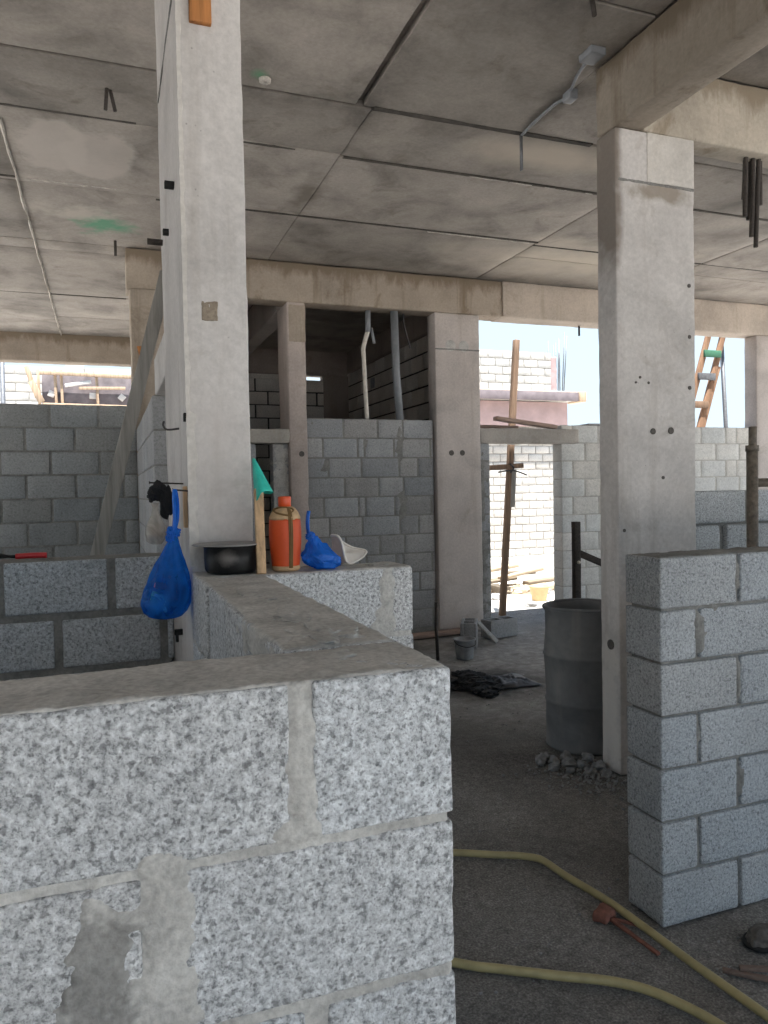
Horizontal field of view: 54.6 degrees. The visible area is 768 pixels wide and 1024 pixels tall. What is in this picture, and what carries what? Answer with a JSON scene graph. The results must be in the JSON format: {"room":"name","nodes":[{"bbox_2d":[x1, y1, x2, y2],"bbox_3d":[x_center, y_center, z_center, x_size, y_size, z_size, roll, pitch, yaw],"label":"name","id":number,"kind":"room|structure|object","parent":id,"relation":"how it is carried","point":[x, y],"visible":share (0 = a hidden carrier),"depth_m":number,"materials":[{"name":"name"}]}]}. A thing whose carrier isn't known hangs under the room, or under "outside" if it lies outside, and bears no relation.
{"room":"building construction site","nodes":[
{"label":"building construction site","id":0,"kind":"room"},
{"bbox_2d":[0,403,139,559],"bbox_3d":[-4.622,0.316,6.396,4.787,2.529,0.205,-2,2,-20],"label":"wall","id":1,"kind":"structure","parent":0,"point":[56,461],"depth_m":6.89,"materials":[{"name":"concrete"}]},
{"bbox_2d":[0,552,173,680],"bbox_3d":[-2.295,0.932,2.887,2.864,1.419,0.208,-2,2,-20],"label":"wall","id":2,"kind":"structure","parent":0,"point":[79,614],"depth_m":3.15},
{"bbox_2d":[0,552,46,558],"bbox_3d":[-1.525,0.184,3.142,0.187,0.029,0.028,-2,2,-20],"label":"tool","id":3,"kind":"object","parent":2,"relation":"on","point":[38,554],"visible":1,"depth_m":3.14,"materials":[{"name":"red plastic"}]},
{"bbox_2d":[137,395,170,606],"bbox_3d":[-1.791,0.385,5.954,0.208,2.310,2.592,-2,2,-20],"label":"wall","id":4,"kind":"structure","parent":0,"point":[151,435],"depth_m":4.98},
{"bbox_2d":[154,334,164,394],"bbox_3d":[-1.130,-0.836,4.079,0.169,0.235,1.339,-2,2,-20],"label":"lintel","id":5,"kind":"object","parent":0,"point":[159,361],"visible":0.24,"depth_m":4.27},
{"bbox_2d":[0,642,455,1023],"bbox_3d":[-0.895,0.965,0.879,2.085,1.420,0.218,-2,2,-20],"label":"wall","id":6,"kind":"structure","parent":0,"point":[261,838],"depth_m":1.02,"materials":[{"name":"concrete"}]},
{"bbox_2d":[269,444,288,511],"bbox_3d":[-1.115,0.364,8.070,0.175,2.198,0.181,-2,2,-20],"label":"wall","id":7,"kind":"structure","parent":0,"point":[279,466],"depth_m":7.97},
{"bbox_2d":[249,373,323,567],"bbox_3d":[-2.448,-0.495,12.612,3.042,3.694,0.205,-2,2,-20],"label":"wall","id":8,"kind":"structure","parent":0,"point":[264,397],"depth_m":12.67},
{"bbox_2d":[199,563,396,659],"bbox_3d":[-0.051,0.913,1.956,0.694,1.421,1.427,-2,2,-20],"label":"wall","id":9,"kind":"structure","parent":0,"point":[260,614],"depth_m":1.65,"materials":[{"name":"concrete"}]},
{"bbox_2d":[254,488,265,573],"bbox_3d":[-0.411,0.062,2.466,0.032,0.281,0.114,-1,2,-12],"label":"wooden stick","id":10,"kind":"object","parent":9,"relation":"on","point":[259,504],"visible":0.84,"depth_m":2.46,"materials":[{"name":"brown wood"}]},
{"bbox_2d":[252,458,273,500],"bbox_3d":[-0.427,-0.111,2.515,0.105,0.146,0.068,0,2,36],"label":"cloth","id":11,"kind":"object","parent":10,"relation":"hanging from","point":[260,482],"visible":0.97,"depth_m":2.51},
{"bbox_2d":[192,561,412,660],"bbox_3d":[-0.264,0.902,2.579,0.732,1.419,0.210,-2,2,-20],"label":"wall","id":12,"kind":"structure","parent":0,"point":[379,598],"depth_m":2.53,"materials":[{"name":"concrete"}]},
{"bbox_2d":[192,541,256,574],"bbox_3d":[-0.522,0.151,2.478,0.228,0.102,0.228,-2,2,-20],"label":"cooking pot","id":13,"kind":"object","parent":12,"relation":"on","point":[220,557],"visible":0.93,"depth_m":2.41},
{"bbox_2d":[269,496,300,571],"bbox_3d":[-0.334,0.072,2.514,0.109,0.251,0.109,-1,2,-2],"label":"water bottle","id":14,"kind":"object","parent":12,"relation":"on","point":[284,520],"visible":1,"depth_m":2.47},
{"bbox_2d":[301,511,340,568],"bbox_3d":[-0.216,0.094,2.547,0.140,0.199,0.110,-2,2,-14],"label":"plastic bag","id":15,"kind":"object","parent":12,"relation":"on","point":[316,554],"visible":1,"depth_m":2.52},
{"bbox_2d":[330,534,366,564],"bbox_3d":[-0.125,0.130,2.631,0.132,0.111,0.088,-2,2,-20],"label":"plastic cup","id":16,"kind":"object","parent":12,"relation":"on","point":[349,554],"visible":0.94,"depth_m":2.62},
{"bbox_2d":[320,376,348,418],"bbox_3d":[-0.846,-0.543,13.209,0.465,3.691,0.245,-2,2,-20],"label":"column","id":17,"kind":"structure","parent":0,"point":[336,401],"depth_m":13.05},
{"bbox_2d":[250,418,435,632],"bbox_3d":[-0.545,0.210,8.267,2.338,2.474,0.204,-2,2,-20],"label":"wall","id":18,"kind":"structure","parent":0,"point":[371,481],"depth_m":8.34,"materials":[{"name":"concrete"}]},
{"bbox_2d":[361,310,375,418],"bbox_3d":[-0.174,-1.647,8.363,0.174,1.242,0.062,-2,2,-20],"label":"conduit pipe","id":19,"kind":"object","parent":18,"relation":"on","point":[368,329],"visible":0.98,"depth_m":8.33,"materials":[{"name":"white plastic"}]},
{"bbox_2d":[390,311,403,419],"bbox_3d":[0.147,-1.644,8.430,0.138,1.264,0.090,-2,2,-20],"label":"conduit pipe","id":20,"kind":"object","parent":18,"relation":"on","point":[393,314],"visible":0.96,"depth_m":8.39,"materials":[{"name":"grey plastic"}]},
{"bbox_2d":[0,0,767,352],"bbox_3d":[0.776,-2.704,5.149,15.200,0.273,16.420,-2,2,-20],"label":"ceiling","id":21,"kind":"structure","parent":0,"point":[383,135],"depth_m":5.30,"materials":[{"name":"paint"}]},
{"bbox_2d":[0,331,130,366],"bbox_3d":[-6.402,-2.465,10.714,5.624,0.520,0.259,-2,2,-20],"label":"beam","id":22,"kind":"structure","parent":21,"relation":"attached to","point":[15,347],"depth_m":11.19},
{"bbox_2d":[104,88,108,110],"bbox_3d":[-1.652,-2.467,4.427,0.034,0.152,0.022,-2,2,-20],"label":"stub","id":23,"kind":"object","parent":21,"relation":"attached to","point":[106,89],"visible":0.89,"depth_m":4.42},
{"bbox_2d":[109,89,116,111],"bbox_3d":[-1.627,-2.474,4.456,0.052,0.145,0.021,-2,2,-39],"label":"stub","id":24,"kind":"object","parent":21,"relation":"attached to","point":[110,90],"visible":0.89,"depth_m":4.45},
{"bbox_2d":[248,305,280,355],"bbox_3d":[-1.859,-2.495,10.358,0.203,0.408,4.291,-2,2,-20],"label":"beam","id":25,"kind":"structure","parent":21,"relation":"attached to","point":[262,320],"depth_m":9.38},
{"bbox_2d":[259,76,270,84],"bbox_3d":[-0.698,-2.530,4.364,0.072,0.020,0.072,-2,2,-20],"label":"ceiling rose","id":26,"kind":"object","parent":21,"relation":"attached to","point":[264,80],"visible":1,"depth_m":4.35,"materials":[{"name":"paint"}]},
{"bbox_2d":[248,348,346,377],"bbox_3d":[-2.306,-2.599,12.633,3.442,0.515,0.255,-2,2,-20],"label":"beam","id":27,"kind":"structure","parent":21,"relation":"attached to","point":[319,364],"depth_m":12.90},
{"bbox_2d":[125,248,501,320],"bbox_3d":[-0.618,-2.448,8.142,4.185,0.420,0.280,-2,2,-20],"label":"beam","id":28,"kind":"structure","parent":21,"relation":"attached to","point":[268,283],"depth_m":8.12,"materials":[{"name":"concrete"}]},
{"bbox_2d":[402,314,410,348],"bbox_3d":[0.260,-2.080,8.537,0.100,0.403,0.020,-2,2,-20],"label":"wire","id":29,"kind":"object","parent":28,"relation":"hanging from","point":[402,314],"visible":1,"depth_m":8.53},
{"bbox_2d":[347,316,426,374],"bbox_3d":[0.204,-2.633,11.145,0.221,0.454,4.756,-2,2,-20],"label":"beam","id":30,"kind":"structure","parent":21,"relation":"attached to","point":[416,326],"depth_m":11.34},
{"bbox_2d":[519,135,522,170],"bbox_3d":[0.944,-2.482,5.121,0.012,0.260,0.040,-2,2,-20],"label":"strip","id":31,"kind":"object","parent":21,"relation":"hanging from","point":[520,136],"visible":0.92,"depth_m":5.11,"materials":[{"name":"grey metal"}]},
{"bbox_2d":[521,44,605,135],"bbox_3d":[1.099,-2.558,4.606,0.150,0.067,1.046,-1,2,-10],"label":"conduit","id":32,"kind":"object","parent":21,"relation":"attached to","point":[592,54],"visible":1,"depth_m":4.31,"materials":[{"name":"grey plastic"}]},
{"bbox_2d":[590,0,596,16],"bbox_3d":[1.042,-2.522,3.709,0.032,0.102,0.026,-1,2,2],"label":"stub","id":33,"kind":"object","parent":21,"relation":"attached to","point":[592,2],"visible":1,"depth_m":3.70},
{"bbox_2d":[491,281,767,338],"bbox_3d":[4.046,-2.588,9.882,5.788,0.421,0.317,-2,2,-20],"label":"beam","id":34,"kind":"structure","parent":21,"relation":"attached to","point":[522,303],"depth_m":9.14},
{"bbox_2d":[596,0,767,137],"bbox_3d":[2.604,-2.305,0.968,0.207,0.396,7.296,-2,2,-20],"label":"beam","id":35,"kind":"structure","parent":21,"relation":"attached to","point":[692,44],"depth_m":3.77,"materials":[{"name":"concrete"}]},
{"bbox_2d":[639,79,767,167],"bbox_3d":[4.527,-2.473,5.481,6.558,0.403,0.178,-2,2,-20],"label":"beam","id":36,"kind":"structure","parent":21,"relation":"attached to","point":[724,120],"depth_m":4.48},
{"bbox_2d":[742,157,747,216],"bbox_3d":[2.247,-2.039,4.632,0.050,0.407,0.030,-3,2,-43],"label":"rebar","id":37,"kind":"object","parent":36,"relation":"hanging from","point":[745,159],"visible":0.94,"depth_m":4.62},
{"bbox_2d":[746,161,749,220],"bbox_3d":[2.308,-2.045,4.700,0.046,0.401,0.028,-2,2,-20],"label":"rebar","id":38,"kind":"object","parent":36,"relation":"hanging from","point":[748,194],"visible":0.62,"depth_m":4.70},
{"bbox_2d":[749,158,754,237],"bbox_3d":[2.303,-1.984,4.657,0.043,0.521,0.028,-2,2,-20],"label":"rebar","id":39,"kind":"object","parent":36,"relation":"hanging from","point":[752,160],"visible":0.97,"depth_m":4.65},
{"bbox_2d":[753,159,760,247],"bbox_3d":[2.340,-1.952,4.668,0.067,0.587,0.031,-2,2,-35],"label":"rebar","id":40,"kind":"object","parent":36,"relation":"hanging from","point":[758,161],"visible":0.95,"depth_m":4.66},
{"bbox_2d":[759,161,762,205],"bbox_3d":[2.373,-2.091,4.697,0.028,0.312,0.043,0,2,25],"label":"rebar","id":41,"kind":"object","parent":36,"relation":"hanging from","point":[761,184],"visible":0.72,"depth_m":4.69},
{"bbox_2d":[347,336,428,419],"bbox_3d":[0.228,-0.521,11.229,0.196,3.728,4.782,-2,2,-20],"label":"wall","id":42,"kind":"structure","parent":0,"point":[413,361],"depth_m":11.13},
{"bbox_2d":[413,608,767,1023],"bbox_3d":[1.111,1.713,3.176,14.200,0.304,12.700,-2,2,-20],"label":"floor","id":43,"kind":"structure","parent":0,"point":[492,895],"depth_m":3.10,"materials":[{"name":"concrete"}]},
{"bbox_2d":[90,270,163,555],"bbox_3d":[-1.340,0.237,3.455,0.769,2.746,0.032,-2,2,-20],"label":"brace","id":44,"kind":"object","parent":43,"relation":"on","point":[124,444],"visible":0.44,"depth_m":3.48,"materials":[{"name":"grey wood"}]},
{"bbox_2d":[129,288,163,545],"bbox_3d":[-2.337,-0.345,7.495,0.338,3.697,0.319,-2,2,-20],"label":"column","id":45,"kind":"structure","parent":43,"relation":"on","point":[140,300],"depth_m":7.29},
{"bbox_2d":[154,0,252,661],"bbox_3d":[-0.749,-0.446,3.002,0.254,4.105,0.961,-2,2,-20],"label":"column","id":46,"kind":"structure","parent":43,"relation":"on","point":[200,100],"depth_m":2.56,"materials":[{"name":"concrete"}]},
{"bbox_2d":[147,238,162,245],"bbox_3d":[-1.002,-1.190,3.282,0.080,0.028,0.028,-2,2,-20],"label":"stub","id":47,"kind":"object","parent":46,"relation":"attached to","point":[159,242],"visible":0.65,"depth_m":3.27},
{"bbox_2d":[149,481,182,484],"bbox_3d":[-0.794,-0.107,2.723,0.126,0.015,0.012,-2,2,-20],"label":"nail","id":48,"kind":"object","parent":46,"relation":"attached to","point":[149,481],"visible":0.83,"depth_m":2.72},
{"bbox_2d":[145,503,166,544],"bbox_3d":[-0.820,0.042,2.673,0.074,0.148,0.076,-2,2,-20],"label":"plastic bag","id":49,"kind":"object","parent":48,"relation":"hanging from","point":[156,533],"visible":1,"depth_m":2.66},
{"bbox_2d":[147,480,172,519],"bbox_3d":[-0.812,-0.044,2.709,0.099,0.147,0.054,-2,2,-20],"label":"cloth","id":50,"kind":"object","parent":48,"relation":"hanging from","point":[162,493],"visible":0.91,"depth_m":2.69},
{"bbox_2d":[182,486,187,527],"bbox_3d":[-0.698,-0.018,2.615,0.014,0.145,0.037,-2,2,-20],"label":"wood strip","id":51,"kind":"object","parent":46,"relation":"attached to","point":[185,495],"visible":0.99,"depth_m":2.60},
{"bbox_2d":[188,0,211,26],"bbox_3d":[-0.621,-1.765,2.505,0.074,0.239,0.023,-2,2,-20],"label":"wedge","id":52,"kind":"object","parent":46,"relation":"attached to","point":[199,10],"visible":1,"depth_m":2.50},
{"bbox_2d":[277,302,308,566],"bbox_3d":[-0.985,-0.392,8.182,0.206,3.696,0.497,-2,2,-20],"label":"column","id":53,"kind":"structure","parent":43,"relation":"on","point":[291,316],"depth_m":7.95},
{"bbox_2d":[250,429,289,444],"bbox_3d":[-1.348,-0.800,7.917,0.653,0.161,0.267,-2,2,-20],"label":"lintel","id":54,"kind":"object","parent":53,"relation":"attached to","point":[257,436],"visible":0.55,"depth_m":7.84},
{"bbox_2d":[412,628,459,639],"bbox_3d":[0.456,1.383,8.363,1.115,0.061,0.112,-2,2,-25],"label":"plank","id":55,"kind":"object","parent":43,"relation":"on","point":[421,635],"visible":0.43,"depth_m":8.38,"materials":[{"name":"brown wood"}]},
{"bbox_2d":[435,602,439,659],"bbox_3d":[0.516,1.167,7.282,0.037,0.577,0.067,-1,2,16],"label":"rod","id":56,"kind":"object","parent":43,"relation":"on","point":[436,603],"visible":1,"depth_m":7.26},
{"bbox_2d":[427,312,482,630],"bbox_3d":[0.838,-0.442,8.724,0.578,3.694,0.233,-2,2,-20],"label":"column","id":57,"kind":"structure","parent":43,"relation":"on","point":[452,339],"depth_m":8.61,"materials":[{"name":"concrete"}]},
{"bbox_2d":[480,444,491,618],"bbox_3d":[1.171,0.290,8.907,0.135,2.208,0.208,-2,2,-20],"label":"door frame","id":58,"kind":"structure","parent":57,"relation":"attached to","point":[485,467],"depth_m":8.81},
{"bbox_2d":[453,636,475,659],"bbox_3d":[0.799,1.348,7.342,0.230,0.198,0.240,-2,2,-20],"label":"bucket","id":59,"kind":"object","parent":43,"relation":"on","point":[464,645],"visible":1,"depth_m":7.28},
{"bbox_2d":[460,618,477,647],"bbox_3d":[0.914,1.294,7.971,0.173,0.262,0.362,-1,2,9],"label":"concrete block","id":60,"kind":"object","parent":43,"relation":"on","point":[468,626],"visible":0.76,"depth_m":7.80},
{"bbox_2d":[450,669,503,698],"bbox_3d":[0.752,1.439,6.371,0.544,0.129,0.827,-2,2,-33],"label":"heap","id":61,"kind":"object","parent":43,"relation":"on","point":[481,684],"visible":0.89,"depth_m":6.21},
{"bbox_2d":[477,621,498,643],"bbox_3d":[1.116,1.300,8.058,0.228,0.227,0.122,0,2,21],"label":"board offcut","id":62,"kind":"object","parent":43,"relation":"on","point":[480,625],"visible":0.91,"depth_m":8.03,"materials":[{"name":"grey wood"}]},
{"bbox_2d":[481,616,517,638],"bbox_3d":[1.304,1.303,8.416,0.401,0.202,0.183,-2,2,-33],"label":"concrete block","id":63,"kind":"object","parent":43,"relation":"on","point":[503,626],"visible":0.9,"depth_m":8.34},
{"bbox_2d":[490,339,526,615],"bbox_3d":[1.589,-0.445,9.746,0.606,3.635,0.152,-2,2,-20],"label":"pole","id":64,"kind":"object","parent":43,"relation":"on","point":[510,483],"visible":0.88,"depth_m":9.77,"materials":[{"name":"brown wood"}]},
{"bbox_2d":[491,673,541,688],"bbox_3d":[1.067,1.434,6.426,0.443,0.059,0.472,-2,2,-20],"label":"plastic sheet","id":65,"kind":"object","parent":43,"relation":"on","point":[510,680],"visible":0.72,"depth_m":6.32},
{"bbox_2d":[535,755,545,765],"bbox_3d":[0.953,1.510,4.525,0.067,0.057,0.096,-1,2,-9],"label":"stone","id":66,"kind":"object","parent":43,"relation":"on","point":[540,760],"visible":1,"depth_m":4.51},
{"bbox_2d":[548,763,559,771],"bbox_3d":[1.011,1.518,4.421,0.067,0.047,0.056,0,2,36],"label":"stone","id":67,"kind":"object","parent":43,"relation":"on","point":[553,767],"visible":1,"depth_m":4.40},
{"bbox_2d":[548,755,559,764],"bbox_3d":[1.037,1.511,4.510,0.067,0.062,0.106,-1,2,-7],"label":"stone","id":68,"kind":"object","parent":43,"relation":"on","point":[553,759],"visible":0.75,"depth_m":4.48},
{"bbox_2d":[560,750,571,759],"bbox_3d":[1.116,1.505,4.570,0.071,0.065,0.091,-1,2,1],"label":"stone","id":69,"kind":"object","parent":43,"relation":"on","point":[565,754],"visible":0.64,"depth_m":4.56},
{"bbox_2d":[561,757,576,767],"bbox_3d":[1.113,1.511,4.471,0.093,0.074,0.074,-1,2,3],"label":"stone","id":70,"kind":"object","parent":43,"relation":"on","point":[567,762],"visible":0.91,"depth_m":4.45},
{"bbox_2d":[542,598,602,755],"bbox_3d":[1.294,1.053,4.852,0.507,0.917,0.507,-2,2,-20],"label":"drum","id":71,"kind":"object","parent":43,"relation":"on","point":[572,652],"visible":0.66,"depth_m":4.65,"materials":[{"name":"metal"}]},
{"bbox_2d":[577,759,588,769],"bbox_3d":[1.187,1.510,4.445,0.079,0.052,0.065,0,2,36],"label":"stone","id":72,"kind":"object","parent":43,"relation":"on","point":[580,764],"visible":0.94,"depth_m":4.43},
{"bbox_2d":[571,521,600,597],"bbox_3d":[1.878,0.764,6.381,0.594,1.384,0.068,-2,2,-22],"label":"upright","id":73,"kind":"object","parent":43,"relation":"on","point":[577,553],"visible":0.47,"depth_m":6.26,"materials":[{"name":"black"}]},
{"bbox_2d":[581,752,593,761],"bbox_3d":[1.250,1.504,4.560,0.093,0.060,0.073,1,2,43],"label":"stone","id":74,"kind":"object","parent":43,"relation":"on","point":[589,757],"visible":1,"depth_m":4.54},
{"bbox_2d":[583,766,596,774],"bbox_3d":[1.200,1.512,4.346,0.080,0.052,0.053,-2,2,-25],"label":"stone","id":75,"kind":"object","parent":43,"relation":"on","point":[588,770],"visible":1,"depth_m":4.33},
{"bbox_2d":[450,662,740,1010],"bbox_3d":[0.563,1.531,4.522,2.324,0.018,4.980,-2,2,-20],"label":"gravel","id":76,"kind":"object","parent":43,"relation":"on","point":[579,774],"visible":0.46,"depth_m":4.21,"materials":[{"name":"gravel"}]},
{"bbox_2d":[591,760,605,769],"bbox_3d":[1.277,1.506,4.421,0.087,0.064,0.064,0,2,20],"label":"stone","id":77,"kind":"object","parent":43,"relation":"on","point":[599,765],"visible":0.94,"depth_m":4.41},
{"bbox_2d":[592,902,615,923],"bbox_3d":[0.855,1.560,2.890,0.067,0.048,0.096,0,2,41],"label":"fragment","id":78,"kind":"object","parent":43,"relation":"on","point":[602,914],"visible":0.98,"depth_m":2.87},
{"bbox_2d":[601,768,611,777],"bbox_3d":[1.288,1.512,4.303,0.055,0.056,0.070,0,2,40],"label":"stone","id":79,"kind":"object","parent":43,"relation":"on","point":[606,773],"visible":1,"depth_m":4.29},
{"bbox_2d":[451,849,767,1023],"bbox_3d":[0.605,1.568,2.688,0.874,0.031,1.646,-2,2,-20],"label":"hose","id":80,"kind":"object","parent":43,"relation":"on","point":[485,967],"visible":0.78,"depth_m":2.54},
{"bbox_2d":[613,917,635,926],"bbox_3d":[0.930,1.568,2.841,0.116,0.012,0.011,0,2,34],"label":"wood sliver","id":81,"kind":"object","parent":43,"relation":"on","point":[617,919],"visible":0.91,"depth_m":2.84,"materials":[{"name":"brown wood"}]},
{"bbox_2d":[610,917,659,955],"bbox_3d":[0.925,1.569,2.754,0.020,0.013,0.246,-2,2,-24],"label":"wood sliver","id":82,"kind":"object","parent":43,"relation":"on","point":[614,921],"visible":1,"depth_m":2.75,"materials":[{"name":"red wood"}]},
{"bbox_2d":[597,127,695,774],"bbox_3d":[1.569,-0.332,4.426,0.570,3.705,0.183,-2,2,-20],"label":"column","id":83,"kind":"structure","parent":43,"relation":"on","point":[645,181],"depth_m":4.32,"materials":[{"name":"concrete"}]},
{"bbox_2d":[695,336,725,426],"bbox_3d":[4.425,-1.009,10.792,1.872,4.660,0.079,-2,2,-20],"label":"ladder","id":84,"kind":"object","parent":43,"relation":"on","point":[712,377],"visible":0.34,"depth_m":10.87,"materials":[{"name":"brown wood"}]},
{"bbox_2d":[720,346,727,427],"bbox_3d":[5.189,-0.935,11.255,0.338,4.444,0.064,-2,2,-20],"label":"steel pole","id":85,"kind":"object","parent":43,"relation":"on","point":[722,360],"visible":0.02,"depth_m":11.19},
{"bbox_2d":[722,967,767,982],"bbox_3d":[1.234,1.571,2.525,0.158,0.015,0.020,0,2,24],"label":"wood sliver","id":86,"kind":"object","parent":43,"relation":"on","point":[748,975],"visible":1,"depth_m":2.52,"materials":[{"name":"brown wood"}]},
{"bbox_2d":[739,964,767,972],"bbox_3d":[1.276,1.555,2.534,0.124,0.016,0.020,-1,2,9],"label":"wood sliver","id":87,"kind":"object","parent":86,"relation":"on","point":[751,968],"visible":1,"depth_m":2.53,"materials":[{"name":"brown wood"}]},
{"bbox_2d":[742,923,767,952],"bbox_3d":[1.386,1.539,2.709,0.176,0.062,0.126,-2,2,-20],"label":"stone","id":88,"kind":"object","parent":43,"relation":"on","point":[755,939],"visible":1,"depth_m":2.68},
{"bbox_2d":[744,335,767,489],"bbox_3d":[5.349,-0.577,10.400,0.595,3.695,0.218,-2,2,-20],"label":"column","id":89,"kind":"structure","parent":43,"relation":"on","point":[756,347],"depth_m":10.22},
{"bbox_2d":[745,426,767,547],"bbox_3d":[2.377,0.533,3.995,1.190,1.965,0.140,-2,2,-20],"label":"prop","id":90,"kind":"object","parent":43,"relation":"on","point":[753,482],"visible":0.41,"depth_m":3.77,"materials":[{"name":"metal"}]},
{"bbox_2d":[553,423,747,599],"bbox_3d":[3.617,0.089,9.817,3.102,2.465,0.205,-2,2,-20],"label":"wall","id":91,"kind":"structure","parent":0,"point":[720,454],"depth_m":9.33,"materials":[{"name":"concrete"}]},
{"bbox_2d":[480,428,578,444],"bbox_3d":[1.733,-0.920,9.076,1.376,0.188,0.239,-2,2,-20],"label":"lintel","id":92,"kind":"object","parent":91,"relation":"on","point":[510,436],"visible":0.87,"depth_m":8.96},
{"bbox_2d":[480,425,517,427],"bbox_3d":[1.345,-1.022,8.977,0.560,0.048,0.145,-2,2,-22],"label":"plank","id":93,"kind":"object","parent":92,"relation":"on","point":[481,426],"visible":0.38,"depth_m":8.90,"materials":[{"name":"brown wood"}]},
{"bbox_2d":[493,416,557,428],"bbox_3d":[1.726,-1.086,9.068,0.826,0.144,0.115,-2,2,-18],"label":"plank","id":94,"kind":"object","parent":92,"relation":"on","point":[497,418],"visible":0.99,"depth_m":9.02,"materials":[{"name":"brown wood"}]},
{"bbox_2d":[625,546,767,926],"bbox_3d":[2.119,0.838,3.297,2.381,1.416,0.215,-2,2,-20],"label":"wall","id":95,"kind":"structure","parent":0,"point":[697,620],"depth_m":2.88,"materials":[{"name":"concrete"}]},
{"bbox_2d":[695,489,767,549],"bbox_3d":[2.737,0.666,4.906,1.890,1.639,0.135,-2,2,-20],"label":"wall","id":96,"kind":"structure","parent":0,"point":[720,516],"depth_m":4.60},
{"label":"outside","id":97,"kind":"structure","parent":0,"visible":0},
{"bbox_2d":[491,576,553,611],"bbox_3d":[0.036,1.873,0.056,120.000,0.319,120.000,-2,2,-20],"label":"ground","id":98,"kind":"structure","parent":97,"point":[514,602],"depth_m":11.71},
{"bbox_2d":[0,362,5,403],"bbox_3d":[-7.301,-1.033,14.334,0.106,5.554,0.090,-2,2,-20],"label":"steel pole","id":99,"kind":"object","parent":98,"relation":"on","point":[2,364],"visible":0.02,"depth_m":14.26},
{"bbox_2d":[0,365,130,403],"bbox_3d":[-9.946,-1.163,18.735,12.503,5.656,0.305,-2,2,-20],"label":"building","id":100,"kind":"structure","parent":98,"relation":"on","point":[18,390],"depth_m":18.95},
{"bbox_2d":[24,366,130,405],"bbox_3d":[-5.186,-0.605,15.279,3.824,4.566,0.528,-2,2,-20],"label":"formwork","id":101,"kind":"object","parent":98,"relation":"on","point":[59,387],"visible":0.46,"depth_m":14.76,"materials":[{"name":"brown wood"}]},
{"bbox_2d":[491,593,499,599],"bbox_3d":[1.856,1.381,12.051,0.279,0.141,0.211,-2,2,-20],"label":"rubble stone","id":102,"kind":"object","parent":98,"relation":"on","point":[495,596],"visible":0.56,"depth_m":11.97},
{"bbox_2d":[491,582,529,594],"bbox_3d":[2.462,1.392,13.580,2.081,0.191,1.598,-2,2,-20],"label":"debris","id":103,"kind":"object","parent":98,"relation":"on","point":[512,585],"visible":0.27,"depth_m":12.95,"materials":[{"name":"brown wood"}]},
{"bbox_2d":[491,584,510,593],"bbox_3d":[2.010,1.353,13.058,0.203,0.133,0.503,-2,2,-20],"label":"plank","id":104,"kind":"object","parent":103,"relation":"on","point":[495,588],"visible":0.46,"depth_m":12.93,"materials":[{"name":"brown wood"}]},
{"bbox_2d":[491,577,517,583],"bbox_3d":[2.145,1.246,13.693,0.611,0.082,0.242,-2,2,-30],"label":"plank","id":105,"kind":"object","parent":103,"relation":"on","point":[494,580],"visible":0.56,"depth_m":13.61,"materials":[{"name":"brown wood"}]},
{"bbox_2d":[497,567,543,578],"bbox_3d":[2.508,1.120,13.639,0.969,0.159,0.163,-2,2,-29],"label":"plank","id":106,"kind":"object","parent":105,"relation":"on","point":[536,569],"visible":0.8,"depth_m":13.62,"materials":[{"name":"brown wood"}]},
{"bbox_2d":[508,570,535,574],"bbox_3d":[2.571,1.152,14.116,0.601,0.064,0.205,-2,2,-20],"label":"plank","id":107,"kind":"object","parent":105,"relation":"on","point":[509,572],"visible":0.26,"depth_m":14.07,"materials":[{"name":"brown wood"}]},
{"bbox_2d":[491,563,518,571],"bbox_3d":[2.085,1.093,14.201,1.060,0.149,0.201,-2,2,-26],"label":"plank","id":108,"kind":"object","parent":107,"relation":"on","point":[496,568],"visible":0.45,"depth_m":14.24,"materials":[{"name":"brown wood"}]},
{"bbox_2d":[511,583,554,592],"bbox_3d":[2.644,1.353,13.133,0.826,0.122,0.303,-2,2,-34],"label":"plank","id":109,"kind":"object","parent":103,"relation":"on","point":[524,589],"visible":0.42,"depth_m":13.14,"materials":[{"name":"brown wood"}]},
{"bbox_2d":[523,576,553,584],"bbox_3d":[2.883,1.259,13.647,0.657,0.102,0.224,-2,2,-20],"label":"plank","id":110,"kind":"object","parent":103,"relation":"on","point":[545,579],"visible":0.77,"depth_m":13.56,"materials":[{"name":"brown wood"}]},
{"bbox_2d":[524,601,537,606],"bbox_3d":[2.144,1.349,10.819,0.167,0.120,0.187,0,2,32],"label":"rubble stone","id":111,"kind":"object","parent":98,"relation":"on","point":[529,603],"visible":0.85,"depth_m":10.76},
{"bbox_2d":[479,333,585,578],"bbox_3d":[1.220,-1.164,16.779,6.273,5.763,2.394,-2,2,-20],"label":"building","id":112,"kind":"structure","parent":98,"relation":"on","point":[531,545],"depth_m":16.62,"materials":[{"name":"white brick"}]},
{"bbox_2d":[529,585,549,601],"bbox_3d":[2.409,1.263,11.550,0.320,0.235,0.320,-2,2,-20],"label":"bucket","id":113,"kind":"object","parent":98,"relation":"on","point":[539,593],"visible":0.97,"depth_m":11.44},
{"bbox_3d":[-0.702,-0.076,2.576,0.058,0.015,0.012,-2,2,-20],"label":"nail","id":114,"kind":"object","parent":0,"visible":0},
{"bbox_2d":[141,489,189,619],"bbox_3d":[-0.742,0.142,2.524,0.169,0.440,0.149,-2,2,-20],"label":"plastic bag","id":115,"kind":"object","parent":114,"relation":"hanging from","point":[173,532],"visible":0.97,"depth_m":2.52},
{"bbox_2d":[153,594,170,612],"bbox_3d":[-0.742,0.303,2.476,0.066,0.066,0.014,-2,2,-20],"label":"packet","id":116,"kind":"object","parent":115,"relation":"in","point":[162,601],"visible":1,"depth_m":2.47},
{"bbox_2d":[173,583,185,601],"bbox_3d":[-0.693,0.273,2.524,0.046,0.063,0.018,-2,2,-20],"label":"packet","id":117,"kind":"object","parent":115,"relation":"in","point":[176,594],"visible":0.93,"depth_m":2.52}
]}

